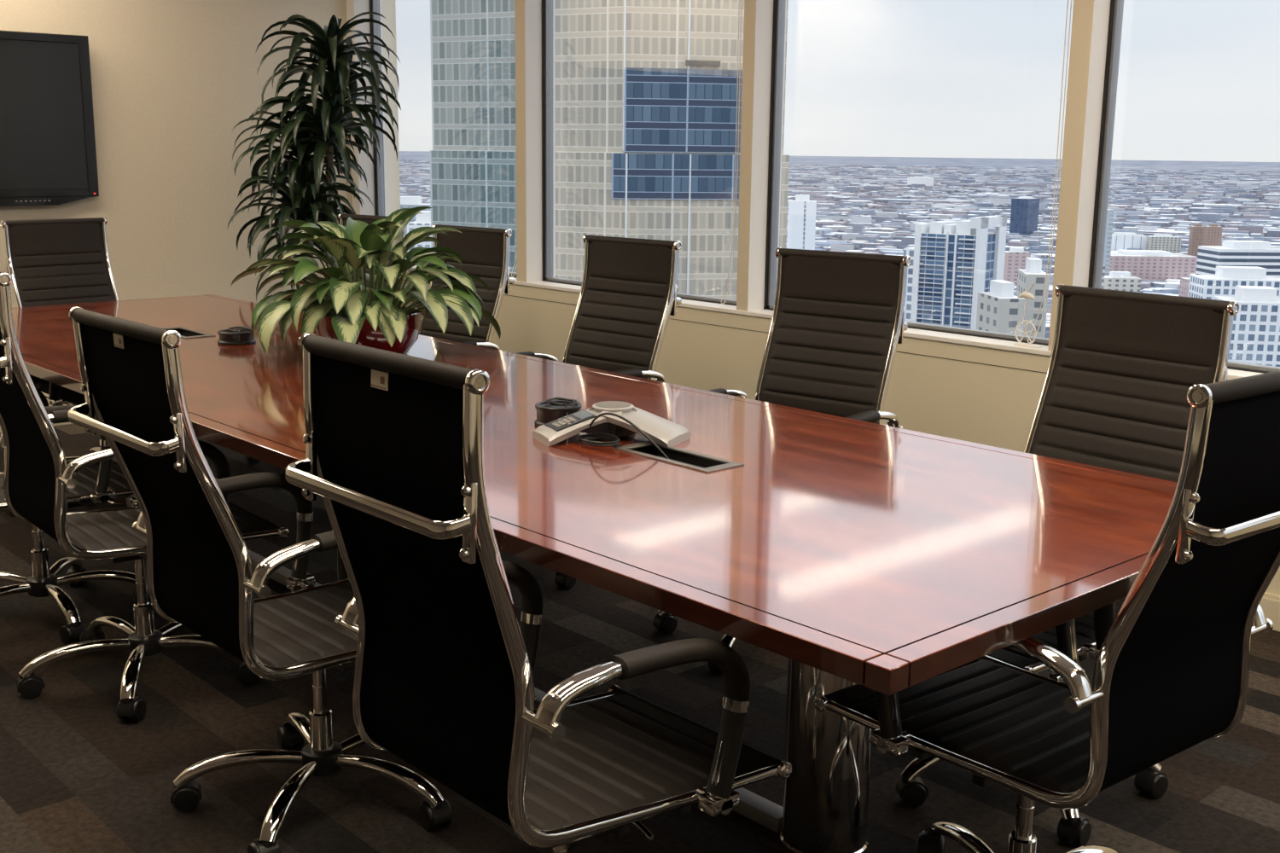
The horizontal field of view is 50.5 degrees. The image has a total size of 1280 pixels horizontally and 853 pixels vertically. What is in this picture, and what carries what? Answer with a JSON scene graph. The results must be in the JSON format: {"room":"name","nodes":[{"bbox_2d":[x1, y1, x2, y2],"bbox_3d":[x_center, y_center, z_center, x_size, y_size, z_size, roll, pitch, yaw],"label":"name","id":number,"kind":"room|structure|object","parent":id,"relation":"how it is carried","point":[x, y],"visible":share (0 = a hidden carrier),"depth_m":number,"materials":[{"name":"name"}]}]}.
{"room":"office","nodes":[
{"label":"office","id":0,"kind":"room"},
{"bbox_2d":[0,0,400,406],"bbox_3d":[-4.073,-1.182,5.736,7.022,2.750,0.150,-10,16,-41],"label":"wall","id":1,"kind":"structure","parent":0,"point":[171,80],"depth_m":7.11,"materials":[{"name":"beige paint"}]},
{"bbox_2d":[0,422,73,432],"bbox_3d":[-4.159,0.150,5.832,6.684,0.100,0.014,-10,16,-41],"label":"baseboard","id":2,"kind":"structure","parent":1,"relation":"attached to","point":[63,423],"depth_m":6.90,"materials":[{"name":"beige paint"}]},
{"bbox_2d":[0,30,98,206],"bbox_3d":[-3.237,-1.432,6.293,1.370,0.815,0.086,-10,16,-41],"label":"television","id":3,"kind":"object","parent":1,"relation":"attached to","point":[48,154],"visible":1,"depth_m":6.57,"materials":[{"name":"black plastic"}]},
{"bbox_2d":[346,0,387,215],"bbox_3d":[-1.562,-1.839,7.761,0.182,1.758,0.080,-10,16,-41],"label":"trim","id":4,"kind":"structure","parent":1,"relation":"attached to","point":[354,8],"depth_m":7.75,"materials":[{"name":"white paint"}]},
{"bbox_2d":[736,0,786,311],"bbox_3d":[0.502,-1.356,5.533,0.182,1.758,0.065,-10,16,-41],"label":"window mullion","id":5,"kind":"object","parent":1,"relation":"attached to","point":[758,14],"depth_m":5.53,"materials":[{"name":"white paint"}]},
{"bbox_2d":[1047,0,1110,350],"bbox_3d":[1.490,-1.125,4.467,0.182,1.758,0.073,-10,16,-41],"label":"window mullion","id":6,"kind":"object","parent":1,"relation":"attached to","point":[1090,18],"depth_m":4.45,"materials":[{"name":"white paint"}]},
{"bbox_2d":[0,424,1279,852],"bbox_3d":[-0.692,1.049,2.209,7.222,0.120,10.600,-10,16,-41],"label":"floor","id":7,"kind":"structure","parent":0,"point":[76,776],"depth_m":3.22,"materials":[{"name":"brown carpet"}]},
{"bbox_2d":[0,216,118,464],"bbox_3d":[-2.252,-0.305,5.684,0.727,1.096,0.615,11,16,41],"label":"office chair","id":8,"kind":"object","parent":7,"relation":"on","point":[62,261],"visible":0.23,"depth_m":5.76,"materials":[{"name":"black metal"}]},
{"bbox_2d":[0,388,151,645],"bbox_3d":[-1.831,0.041,3.992,0.725,1.108,0.615,-10,16,-41],"label":"office chair","id":9,"kind":"object","parent":7,"relation":"on","point":[103,481],"visible":0.49,"depth_m":4.08,"materials":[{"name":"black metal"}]},
{"bbox_2d":[0,272,288,721],"bbox_3d":[-1.367,0.127,3.555,0.715,1.127,0.623,-9,15,-39],"label":"office chair","id":10,"kind":"object","parent":7,"relation":"on","point":[37,478],"visible":0.63,"depth_m":3.44,"materials":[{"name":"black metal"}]},
{"bbox_2d":[67,307,452,852],"bbox_3d":[-0.733,0.291,2.868,0.753,1.098,0.622,-10,16,-42],"label":"office chair","id":11,"kind":"object","parent":7,"relation":"on","point":[200,577],"visible":0.77,"depth_m":2.70,"materials":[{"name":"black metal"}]},
{"bbox_2d":[226,11,401,301],"bbox_3d":[-1.686,-1.072,7.019,0.869,2.075,0.943,-10,16,-41],"label":"plant","id":12,"kind":"object","parent":7,"relation":"on","point":[320,129],"visible":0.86,"depth_m":6.83,"materials":[{"name":"green plant"}]},
{"bbox_2d":[244,213,407,474],"bbox_3d":[-1.417,-0.383,6.096,0.616,1.103,0.724,10,15,37],"label":"office chair","id":13,"kind":"object","parent":7,"relation":"on","point":[369,219],"visible":0.07,"depth_m":6.24,"materials":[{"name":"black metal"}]},
{"bbox_2d":[418,223,514,350],"bbox_3d":[-0.910,-0.232,5.396,0.616,1.100,0.724,11,15,40],"label":"office chair","id":14,"kind":"object","parent":7,"relation":"on","point":[484,253],"visible":0.18,"depth_m":5.46,"materials":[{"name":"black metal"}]},
{"bbox_2d":[285,332,791,852],"bbox_3d":[-0.141,0.414,2.198,0.704,1.139,0.630,-10,16,-41],"label":"office chair","id":15,"kind":"object","parent":7,"relation":"on","point":[443,684],"visible":1,"depth_m":2.01,"materials":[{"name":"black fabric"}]},
{"bbox_2d":[11,294,1177,852],"bbox_3d":[-0.817,0.222,4.089,1.320,0.740,4.877,-10,16,-41],"label":"conference table","id":16,"kind":"object","parent":7,"relation":"on","point":[886,560],"visible":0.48,"depth_m":2.70,"materials":[{"name":"brown wood"}]},
{"bbox_2d":[160,326,215,338],"bbox_3d":[-1.667,-0.312,4.947,0.114,0.066,0.305,-10,16,-41],"label":"hatch","id":17,"kind":"object","parent":16,"relation":"on","point":[185,333],"visible":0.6,"depth_m":5.00,"materials":[{"name":"grey metal"}]},
{"bbox_2d":[166,328,203,337],"bbox_3d":[-1.667,-0.310,4.948,0.106,0.061,0.297,-10,16,-41],"label":"tray","id":18,"kind":"object","parent":17,"relation":"on","point":[183,332],"depth_m":5.01,"materials":[{"name":"black"}]},
{"bbox_2d":[217,326,255,345],"bbox_3d":[-1.399,-0.316,4.706,0.128,0.051,0.131,-10,16,-41],"label":"puck","id":19,"kind":"object","parent":16,"relation":"on","point":[234,335],"visible":0.98,"depth_m":4.67,"materials":[{"name":"black plastic"}]},
{"bbox_2d":[230,206,500,354],"bbox_3d":[-0.899,-0.480,4.449,0.830,0.487,0.768,-10,16,-41],"label":"table plant","id":20,"kind":"object","parent":16,"relation":"on","point":[339,311],"visible":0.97,"depth_m":4.30,"materials":[{"name":"green plant"}]},
{"bbox_2d":[534,397,581,426],"bbox_3d":[-0.203,-0.035,3.384,0.119,0.061,0.123,-10,16,-41],"label":"puck","id":21,"kind":"object","parent":16,"relation":"on","point":[550,410],"visible":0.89,"depth_m":3.35,"materials":[{"name":"black plastic"}]},
{"bbox_2d":[532,401,691,448],"bbox_3d":[-0.068,-0.011,3.232,0.350,0.080,0.344,-10,16,-41],"label":"phone","id":22,"kind":"object","parent":16,"relation":"on","point":[665,433],"visible":0.92,"depth_m":3.19,"materials":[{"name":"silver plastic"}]},
{"bbox_2d":[578,413,669,459],"bbox_3d":[-0.043,0.023,3.109,0.100,0.106,0.250,-10,16,-41],"label":"phone cord","id":23,"kind":"object","parent":22,"relation":"attached to","point":[614,440],"visible":0.99,"depth_m":3.12,"materials":[{"name":"black plastic"}]},
{"bbox_2d":[612,441,744,473],"bbox_3d":[0.083,0.097,3.058,0.114,0.066,0.310,-10,16,-41],"label":"hatch","id":24,"kind":"object","parent":16,"relation":"in","point":[695,461],"visible":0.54,"depth_m":3.08,"materials":[{"name":"grey metal"}]},
{"bbox_2d":[630,445,726,467],"bbox_3d":[0.083,0.099,3.059,0.106,0.061,0.302,-10,16,-41],"label":"tray","id":25,"kind":"object","parent":24,"relation":"on","point":[678,456],"depth_m":3.08,"materials":[{"name":"black"}]},
{"bbox_2d":[516,234,681,589],"bbox_3d":[-0.273,-0.083,4.686,0.619,1.109,0.739,11,16,41],"label":"office chair","id":26,"kind":"object","parent":7,"relation":"on","point":[627,299],"visible":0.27,"depth_m":4.78,"materials":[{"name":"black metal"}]},
{"bbox_2d":[652,247,911,674],"bbox_3d":[0.411,0.076,3.916,0.622,1.124,0.733,10,15,38],"label":"office chair","id":27,"kind":"object","parent":7,"relation":"on","point":[838,324],"visible":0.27,"depth_m":4.05,"materials":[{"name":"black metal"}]},
{"bbox_2d":[813,371,1279,852],"bbox_3d":[0.744,0.406,2.361,0.616,1.112,0.738,-8,15,-38],"label":"office chair","id":28,"kind":"object","parent":7,"relation":"on","point":[1171,673],"visible":0.79,"depth_m":2.17,"materials":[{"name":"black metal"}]},
{"bbox_2d":[895,284,1239,847],"bbox_3d":[0.898,0.265,3.069,0.733,1.107,0.616,-9,15,-38],"label":"office chair","id":29,"kind":"object","parent":7,"relation":"on","point":[1123,366],"visible":0.31,"depth_m":3.12,"materials":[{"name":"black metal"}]},
{"bbox_2d":[398,270,1279,595],"bbox_3d":[1.833,0.195,4.362,0.226,0.745,10.200,-10,16,-41],"label":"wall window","id":30,"kind":"structure","parent":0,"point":[986,396],"depth_m":5.09,"materials":[{"name":"beige paint"}]},
{"bbox_2d":[369,0,516,278],"bbox_3d":[-1.007,-1.721,7.220,0.062,1.758,1.485,-10,16,-41],"label":"window","id":31,"kind":"structure","parent":30,"relation":"attached to","point":[374,4],"depth_m":7.79,"materials":[{"name":"black"}]},
{"bbox_2d":[514,0,555,282],"bbox_3d":[-0.511,-1.593,6.627,0.182,1.758,0.081,-10,16,-41],"label":"window mullion","id":32,"kind":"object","parent":30,"relation":"attached to","point":[527,13],"depth_m":6.61,"materials":[{"name":"white paint"}]},
{"bbox_2d":[541,0,736,306],"bbox_3d":[0.028,-1.479,6.103,0.062,1.758,1.437,-10,16,-41],"label":"window","id":33,"kind":"structure","parent":30,"relation":"attached to","point":[547,5],"depth_m":6.63,"materials":[{"name":"black"}]},
{"bbox_2d":[407,265,1261,379],"bbox_3d":[1.788,-0.170,4.242,0.110,0.017,10.200,-10,16,-41],"label":"sill","id":34,"kind":"structure","parent":30,"relation":"attached to","point":[918,334],"depth_m":4.99,"materials":[{"name":"white paint"}]},
{"bbox_2d":[1014,282,1041,348],"bbox_3d":[1.343,-0.387,4.681,0.024,0.223,0.103,-10,16,-41],"label":"ornament","id":35,"kind":"object","parent":34,"relation":"on","point":[1026,294],"visible":1,"depth_m":4.69,"materials":[{"name":"white paint"}]},
{"bbox_2d":[763,0,1048,345],"bbox_3d":[1.024,-1.246,5.028,0.062,1.758,1.402,-10,16,-41],"label":"window","id":36,"kind":"structure","parent":30,"relation":"attached to","point":[778,25],"depth_m":5.53,"materials":[{"name":"black"}]},
{"bbox_2d":[1088,0,1279,373],"bbox_3d":[2.017,-1.014,3.955,0.062,1.758,1.412,-10,16,-41],"label":"window","id":37,"kind":"structure","parent":30,"relation":"attached to","point":[1116,6],"depth_m":4.48,"materials":[{"name":"black"}]},
{"bbox_2d":[1259,592,1279,631],"bbox_3d":[1.742,0.522,4.349,0.016,0.108,10.200,-10,16,-41],"label":"baseboard","id":38,"kind":"structure","parent":30,"relation":"attached to","point":[1270,603],"depth_m":4.14,"materials":[{"name":"beige paint"}]},
{"bbox_3d":[1.861,-2.021,3.908,0.222,0.230,10.200,-10,16,-41],"label":"trim","id":39,"kind":"structure","parent":0,"visible":0},
{"bbox_2d":[511,255,516,277],"bbox_3d":[-0.616,-1.608,6.665,0.013,1.748,0.075,-10,16,-41],"label":"blind cord","id":40,"kind":"object","parent":39,"relation":"hanging from","point":[515,255],"visible":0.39,"depth_m":6.84,"materials":[{"name":"white paint"}]},
{"bbox_2d":[721,0,742,303],"bbox_3d":[0.381,-1.375,5.589,0.013,1.748,0.075,-10,16,-41],"label":"blind cord","id":41,"kind":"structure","parent":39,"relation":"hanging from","point":[739,0],"depth_m":5.62,"materials":[{"name":"white paint"}]},
{"bbox_2d":[1027,0,1071,343],"bbox_3d":[1.381,-1.141,4.510,0.013,1.748,0.075,-10,16,-41],"label":"blind cord","id":42,"kind":"object","parent":39,"relation":"hanging from","point":[1067,0],"visible":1,"depth_m":4.54,"materials":[{"name":"white paint"}]},
{"label":"outside","id":43,"kind":"structure","parent":0,"visible":0},
{"bbox_2d":[399,151,1279,203],"bbox_3d":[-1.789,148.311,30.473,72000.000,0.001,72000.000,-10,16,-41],"label":"ground","id":44,"kind":"structure","parent":43,"point":[817,160],"depth_m":8883.94,"materials":[{"name":"grey"}]},
{"bbox_2d":[400,196,430,222],"bbox_3d":[-128.864,-66.827,763.162,30.582,123.531,30.793,-10,16,-41],"label":"office building","id":45,"kind":"structure","parent":44,"relation":"on","point":[405,201],"depth_m":746.53,"materials":[{"name":"white concrete"}]},
{"bbox_2d":[400,196,421,204],"bbox_3d":[-128.158,-125.366,751.134,12.704,4.000,9.000,1,12,4],"label":"plant","id":46,"kind":"object","parent":45,"relation":"on","point":[404,200],"depth_m":746.71,"materials":[{"name":"white concrete"}]},
{"bbox_2d":[407,210,431,252],"bbox_3d":[-82.612,-20.075,530.524,20.340,126.677,19.747,-10,16,-41],"label":"office building","id":47,"kind":"structure","parent":44,"relation":"on","point":[423,219],"depth_m":511.52,"materials":[{"name":"white concrete"}]},
{"bbox_2d":[415,210,430,222],"bbox_3d":[-81.887,-80.154,518.180,5.195,4.000,9.000,2,12,6],"label":"plant","id":48,"kind":"object","parent":47,"relation":"on","point":[425,217],"depth_m":513.96,"materials":[{"name":"white concrete"}]},
{"bbox_2d":[429,0,789,299],"bbox_3d":[-6.981,-12.717,279.720,73.193,215.000,91.531,-10,16,-41],"label":"office tower","id":49,"kind":"structure","parent":44,"relation":"on","point":[646,90],"depth_m":237.68,"materials":[{"name":"white concrete"}]},
{"bbox_2d":[786,194,816,250],"bbox_3d":[111.861,-101.190,951.247,26.126,120.830,26.209,-10,16,-41],"label":"slab tower","id":50,"kind":"structure","parent":44,"relation":"on","point":[801,217],"depth_m":934.53,"materials":[{"name":"white concrete"}]},
{"bbox_2d":[795,194,809,201],"bbox_3d":[112.552,-158.405,939.491,9.531,4.000,9.000,2,12,6],"label":"plant","id":51,"kind":"object","parent":50,"relation":"on","point":[798,197],"depth_m":935.22,"materials":[{"name":"white concrete"}]},
{"bbox_2d":[399,178,1279,284],"bbox_3d":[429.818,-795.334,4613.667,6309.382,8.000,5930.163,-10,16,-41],"label":"bare trees","id":52,"kind":"object","parent":44,"relation":"on","point":[813,186],"visible":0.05,"depth_m":3840.58,"materials":[{"name":"grey plant"}]},
{"bbox_2d":[399,158,1279,338],"bbox_3d":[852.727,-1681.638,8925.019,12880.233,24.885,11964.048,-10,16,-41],"label":"cityscape","id":53,"kind":"structure","parent":44,"relation":"on","point":[858,229],"depth_m":3977.03,"materials":[{"name":"grey"}]},
{"bbox_2d":[907,176,933,186],"bbox_3d":[1200.062,-1047.121,5806.314,115.914,45.399,113.070,-10,16,-41],"label":"stadium","id":54,"kind":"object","parent":44,"relation":"on","point":[918,180],"visible":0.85,"depth_m":5775.25,"materials":[{"name":"white concrete"}]},
{"bbox_2d":[903,215,1007,329],"bbox_3d":[108.385,-9.212,480.745,27.161,129.947,32.383,-10,16,-41],"label":"apartment tower","id":55,"kind":"structure","parent":44,"relation":"on","point":[952,262],"depth_m":462.40,"materials":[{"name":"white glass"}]},
{"bbox_2d":[929,220,976,235],"bbox_3d":[109.661,-68.848,466.846,14.832,4.500,14.511,9,14,35],"label":"plant","id":56,"kind":"object","parent":55,"relation":"on","point":[957,228],"depth_m":461.72,"materials":[{"name":"white concrete"}]},
{"bbox_2d":[975,279,1025,335],"bbox_3d":[104.217,14.205,404.245,16.761,114.768,19.021,-10,16,-41],"label":"office building","id":57,"kind":"structure","parent":44,"relation":"on","point":[998,310],"depth_m":388.43,"materials":[{"name":"white concrete"}]},
{"bbox_2d":[989,279,1014,296],"bbox_3d":[104.871,-40.042,393.099,3.803,4.000,9.000,-1,12,-6],"label":"plant","id":58,"kind":"object","parent":57,"relation":"on","point":[997,288],"depth_m":389.19,"materials":[{"name":"white concrete"}]},
{"bbox_2d":[1003,247,1030,285],"bbox_3d":[400.605,-164.574,1448.251,30.985,51.776,31.419,-10,16,-41],"label":"brick block","id":59,"kind":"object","parent":44,"relation":"on","point":[1015,258],"visible":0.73,"depth_m":1438.28,"materials":[{"name":"pink brick"}]},
{"bbox_2d":[1009,247,1023,252],"bbox_3d":[400.887,-187.972,1443.444,13.079,4.000,9.000,2,12,5],"label":"plant","id":60,"kind":"object","parent":59,"relation":"on","point":[1011,249],"depth_m":1439.33,"materials":[{"name":"white concrete"}]},
{"bbox_2d":[1009,196,1039,234],"bbox_3d":[682.736,-370.554,2409.421,54.505,75.074,39.154,-10,16,-41],"label":"glass tower","id":61,"kind":"structure","parent":44,"relation":"on","point":[1024,213],"depth_m":2391.66,"materials":[{"name":"blue glass"}]},
{"bbox_2d":[1018,196,1032,198],"bbox_3d":[683.162,-405.851,2402.169,15.538,3.000,24.964,10,15,37],"label":"plant","id":62,"kind":"object","parent":61,"relation":"on","point":[1020,197],"depth_m":2395.76,"materials":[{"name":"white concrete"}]},
{"bbox_2d":[1016,257,1049,337],"bbox_3d":[118.334,8.082,421.677,18.139,120.078,16.708,-10,16,-41],"label":"stone building","id":63,"kind":"structure","parent":44,"relation":"on","point":[1032,273],"depth_m":404.10,"materials":[{"name":"beige stone"}]},
{"bbox_2d":[1025,257,1041,273],"bbox_3d":[119.019,-48.765,409.997,3.370,4.000,9.000,2,12,8],"label":"plant","id":64,"kind":"object","parent":63,"relation":"on","point":[1032,264],"depth_m":405.78,"materials":[{"name":"white concrete"}]},
{"bbox_2d":[1100,265,1105,289],"bbox_3d":[253.865,-48.980,772.009,19.951,94.055,19.724,-10,16,-41],"label":"stone building","id":65,"kind":"structure","parent":44,"relation":"on","point":[1103,266],"depth_m":755.52,"materials":[{"name":"grey stone"}]},
{"bbox_2d":[1102,209,1114,275],"bbox_3d":[366.872,-122.805,1094.192,25.204,111.664,25.186,-10,16,-41],"label":"glass tower","id":66,"kind":"structure","parent":44,"relation":"on","point":[1110,212],"depth_m":1079.32,"materials":[{"name":"white glass"}]},
{"bbox_2d":[1103,271,1140,292],"bbox_3d":[367.517,-87.853,1045.494,31.749,62.812,32.243,-10,16,-41],"label":"stone building","id":67,"kind":"structure","parent":44,"relation":"on","point":[1121,281],"depth_m":1032.67,"materials":[{"name":"beige stone"}]},
{"bbox_2d":[1109,271,1130,278],"bbox_3d":[367.865,-116.655,1039.576,13.640,4.000,9.000,2,12,5],"label":"plant","id":68,"kind":"object","parent":67,"relation":"on","point":[1112,274],"depth_m":1035.19,"materials":[{"name":"white concrete"}]},
{"bbox_2d":[1111,232,1147,250],"bbox_3d":[721.089,-270.432,2020.768,62.980,36.281,63.619,-10,16,-41],"label":"warehouse","id":69,"kind":"structure","parent":44,"relation":"on","point":[1120,241],"depth_m":2003.68,"materials":[{"name":"white concrete"}]},
{"bbox_2d":[1113,232,1136,235],"bbox_3d":[721.286,-286.731,2017.419,27.980,3.000,16.788,1,12,4],"label":"plant","id":70,"kind":"object","parent":69,"relation":"on","point":[1114,233],"depth_m":2009.56,"materials":[{"name":"white concrete"}]},
{"bbox_2d":[1108,250,1197,281],"bbox_3d":[576.098,-179.809,1555.066,115.147,42.774,115.305,-10,16,-41],"label":"brick block","id":71,"kind":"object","parent":44,"relation":"on","point":[1161,265],"visible":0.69,"depth_m":1524.32,"materials":[{"name":"pink brick"}]},
{"bbox_2d":[1117,250,1170,255],"bbox_3d":[576.327,-198.798,1551.165,50.923,4.000,30.554,1,12,3],"label":"plant","id":72,"kind":"object","parent":71,"relation":"on","point":[1127,253],"depth_m":1536.65,"materials":[{"name":"white concrete"}]},
{"bbox_2d":[1146,233,1181,253],"bbox_3d":[770.165,-265.404,2000.966,51.482,35.561,52.004,-10,16,-41],"label":"warehouse","id":73,"kind":"structure","parent":44,"relation":"on","point":[1170,243],"depth_m":1987.12,"materials":[{"name":"white concrete"}]},
{"bbox_2d":[1153,233,1172,237],"bbox_3d":[770.357,-281.350,1997.689,22.872,3.000,13.723,1,12,4],"label":"plant","id":74,"kind":"object","parent":73,"relation":"on","point":[1154,235],"depth_m":1991.01,"materials":[{"name":"white concrete"}]},
{"bbox_2d":[1178,273,1195,296],"bbox_3d":[496.011,-111.890,1208.005,31.672,47.526,32.160,-10,16,-41],"label":"brick block","id":75,"kind":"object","parent":44,"relation":"on","point":[1184,282],"visible":0.19,"depth_m":1202.90,"materials":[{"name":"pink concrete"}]},
{"bbox_2d":[1187,224,1204,256],"bbox_3d":[775.783,-253.712,1892.160,24.403,56.585,24.158,-10,16,-41],"label":"apartment tower","id":76,"kind":"structure","parent":44,"relation":"on","point":[1195,239],"depth_m":1883.21,"materials":[{"name":"brown brick"}]},
{"bbox_2d":[1202,224,1222,245],"bbox_3d":[774.676,-244.323,1838.876,26.070,59.614,26.303,-10,16,-41],"label":"apartment tower","id":77,"kind":"structure","parent":44,"relation":"on","point":[1213,233],"depth_m":1827.94,"materials":[{"name":"brown brick"}]},
{"bbox_2d":[1188,266,1279,299],"bbox_3d":[227.084,-6.602,524.989,34.734,109.832,35.706,-10,16,-41],"label":"apartment building","id":78,"kind":"structure","parent":44,"relation":"on","point":[1225,279],"depth_m":509.21,"materials":[{"name":"white concrete"}]},
{"bbox_2d":[1215,266,1266,279],"bbox_3d":[227.709,-58.432,514.339,15.589,4.000,9.353,2,12,6],"label":"plant","id":79,"kind":"object","parent":78,"relation":"on","point":[1221,272],"depth_m":510.09,"materials":[{"name":"white concrete"}]},
{"bbox_2d":[1195,240,1279,278],"bbox_3d":[365.037,-62.439,827.561,53.215,100.687,50.115,-10,16,-41],"label":"office building","id":80,"kind":"structure","parent":44,"relation":"on","point":[1259,253],"depth_m":807.78,"materials":[{"name":"white concrete"}]},
{"bbox_2d":[1221,240,1271,249],"bbox_3d":[365.608,-109.790,817.832,22.997,4.000,13.798,0,12,-4],"label":"plant","id":81,"kind":"object","parent":80,"relation":"on","point":[1226,244],"depth_m":811.54,"materials":[{"name":"white concrete"}]},
{"bbox_2d":[1214,285,1279,366],"bbox_3d":[196.111,9.484,444.170,26.877,110.119,27.342,-10,16,-41],"label":"apartment building","id":82,"kind":"structure","parent":44,"relation":"on","point":[1255,335],"depth_m":427.86,"materials":[{"name":"white concrete"}]},
{"bbox_2d":[1234,285,1277,302],"bbox_3d":[196.738,-42.486,433.491,10.320,4.000,9.000,3,12,10],"label":"plant","id":83,"kind":"object","parent":82,"relation":"on","point":[1247,293],"depth_m":429.43,"materials":[{"name":"white concrete"}]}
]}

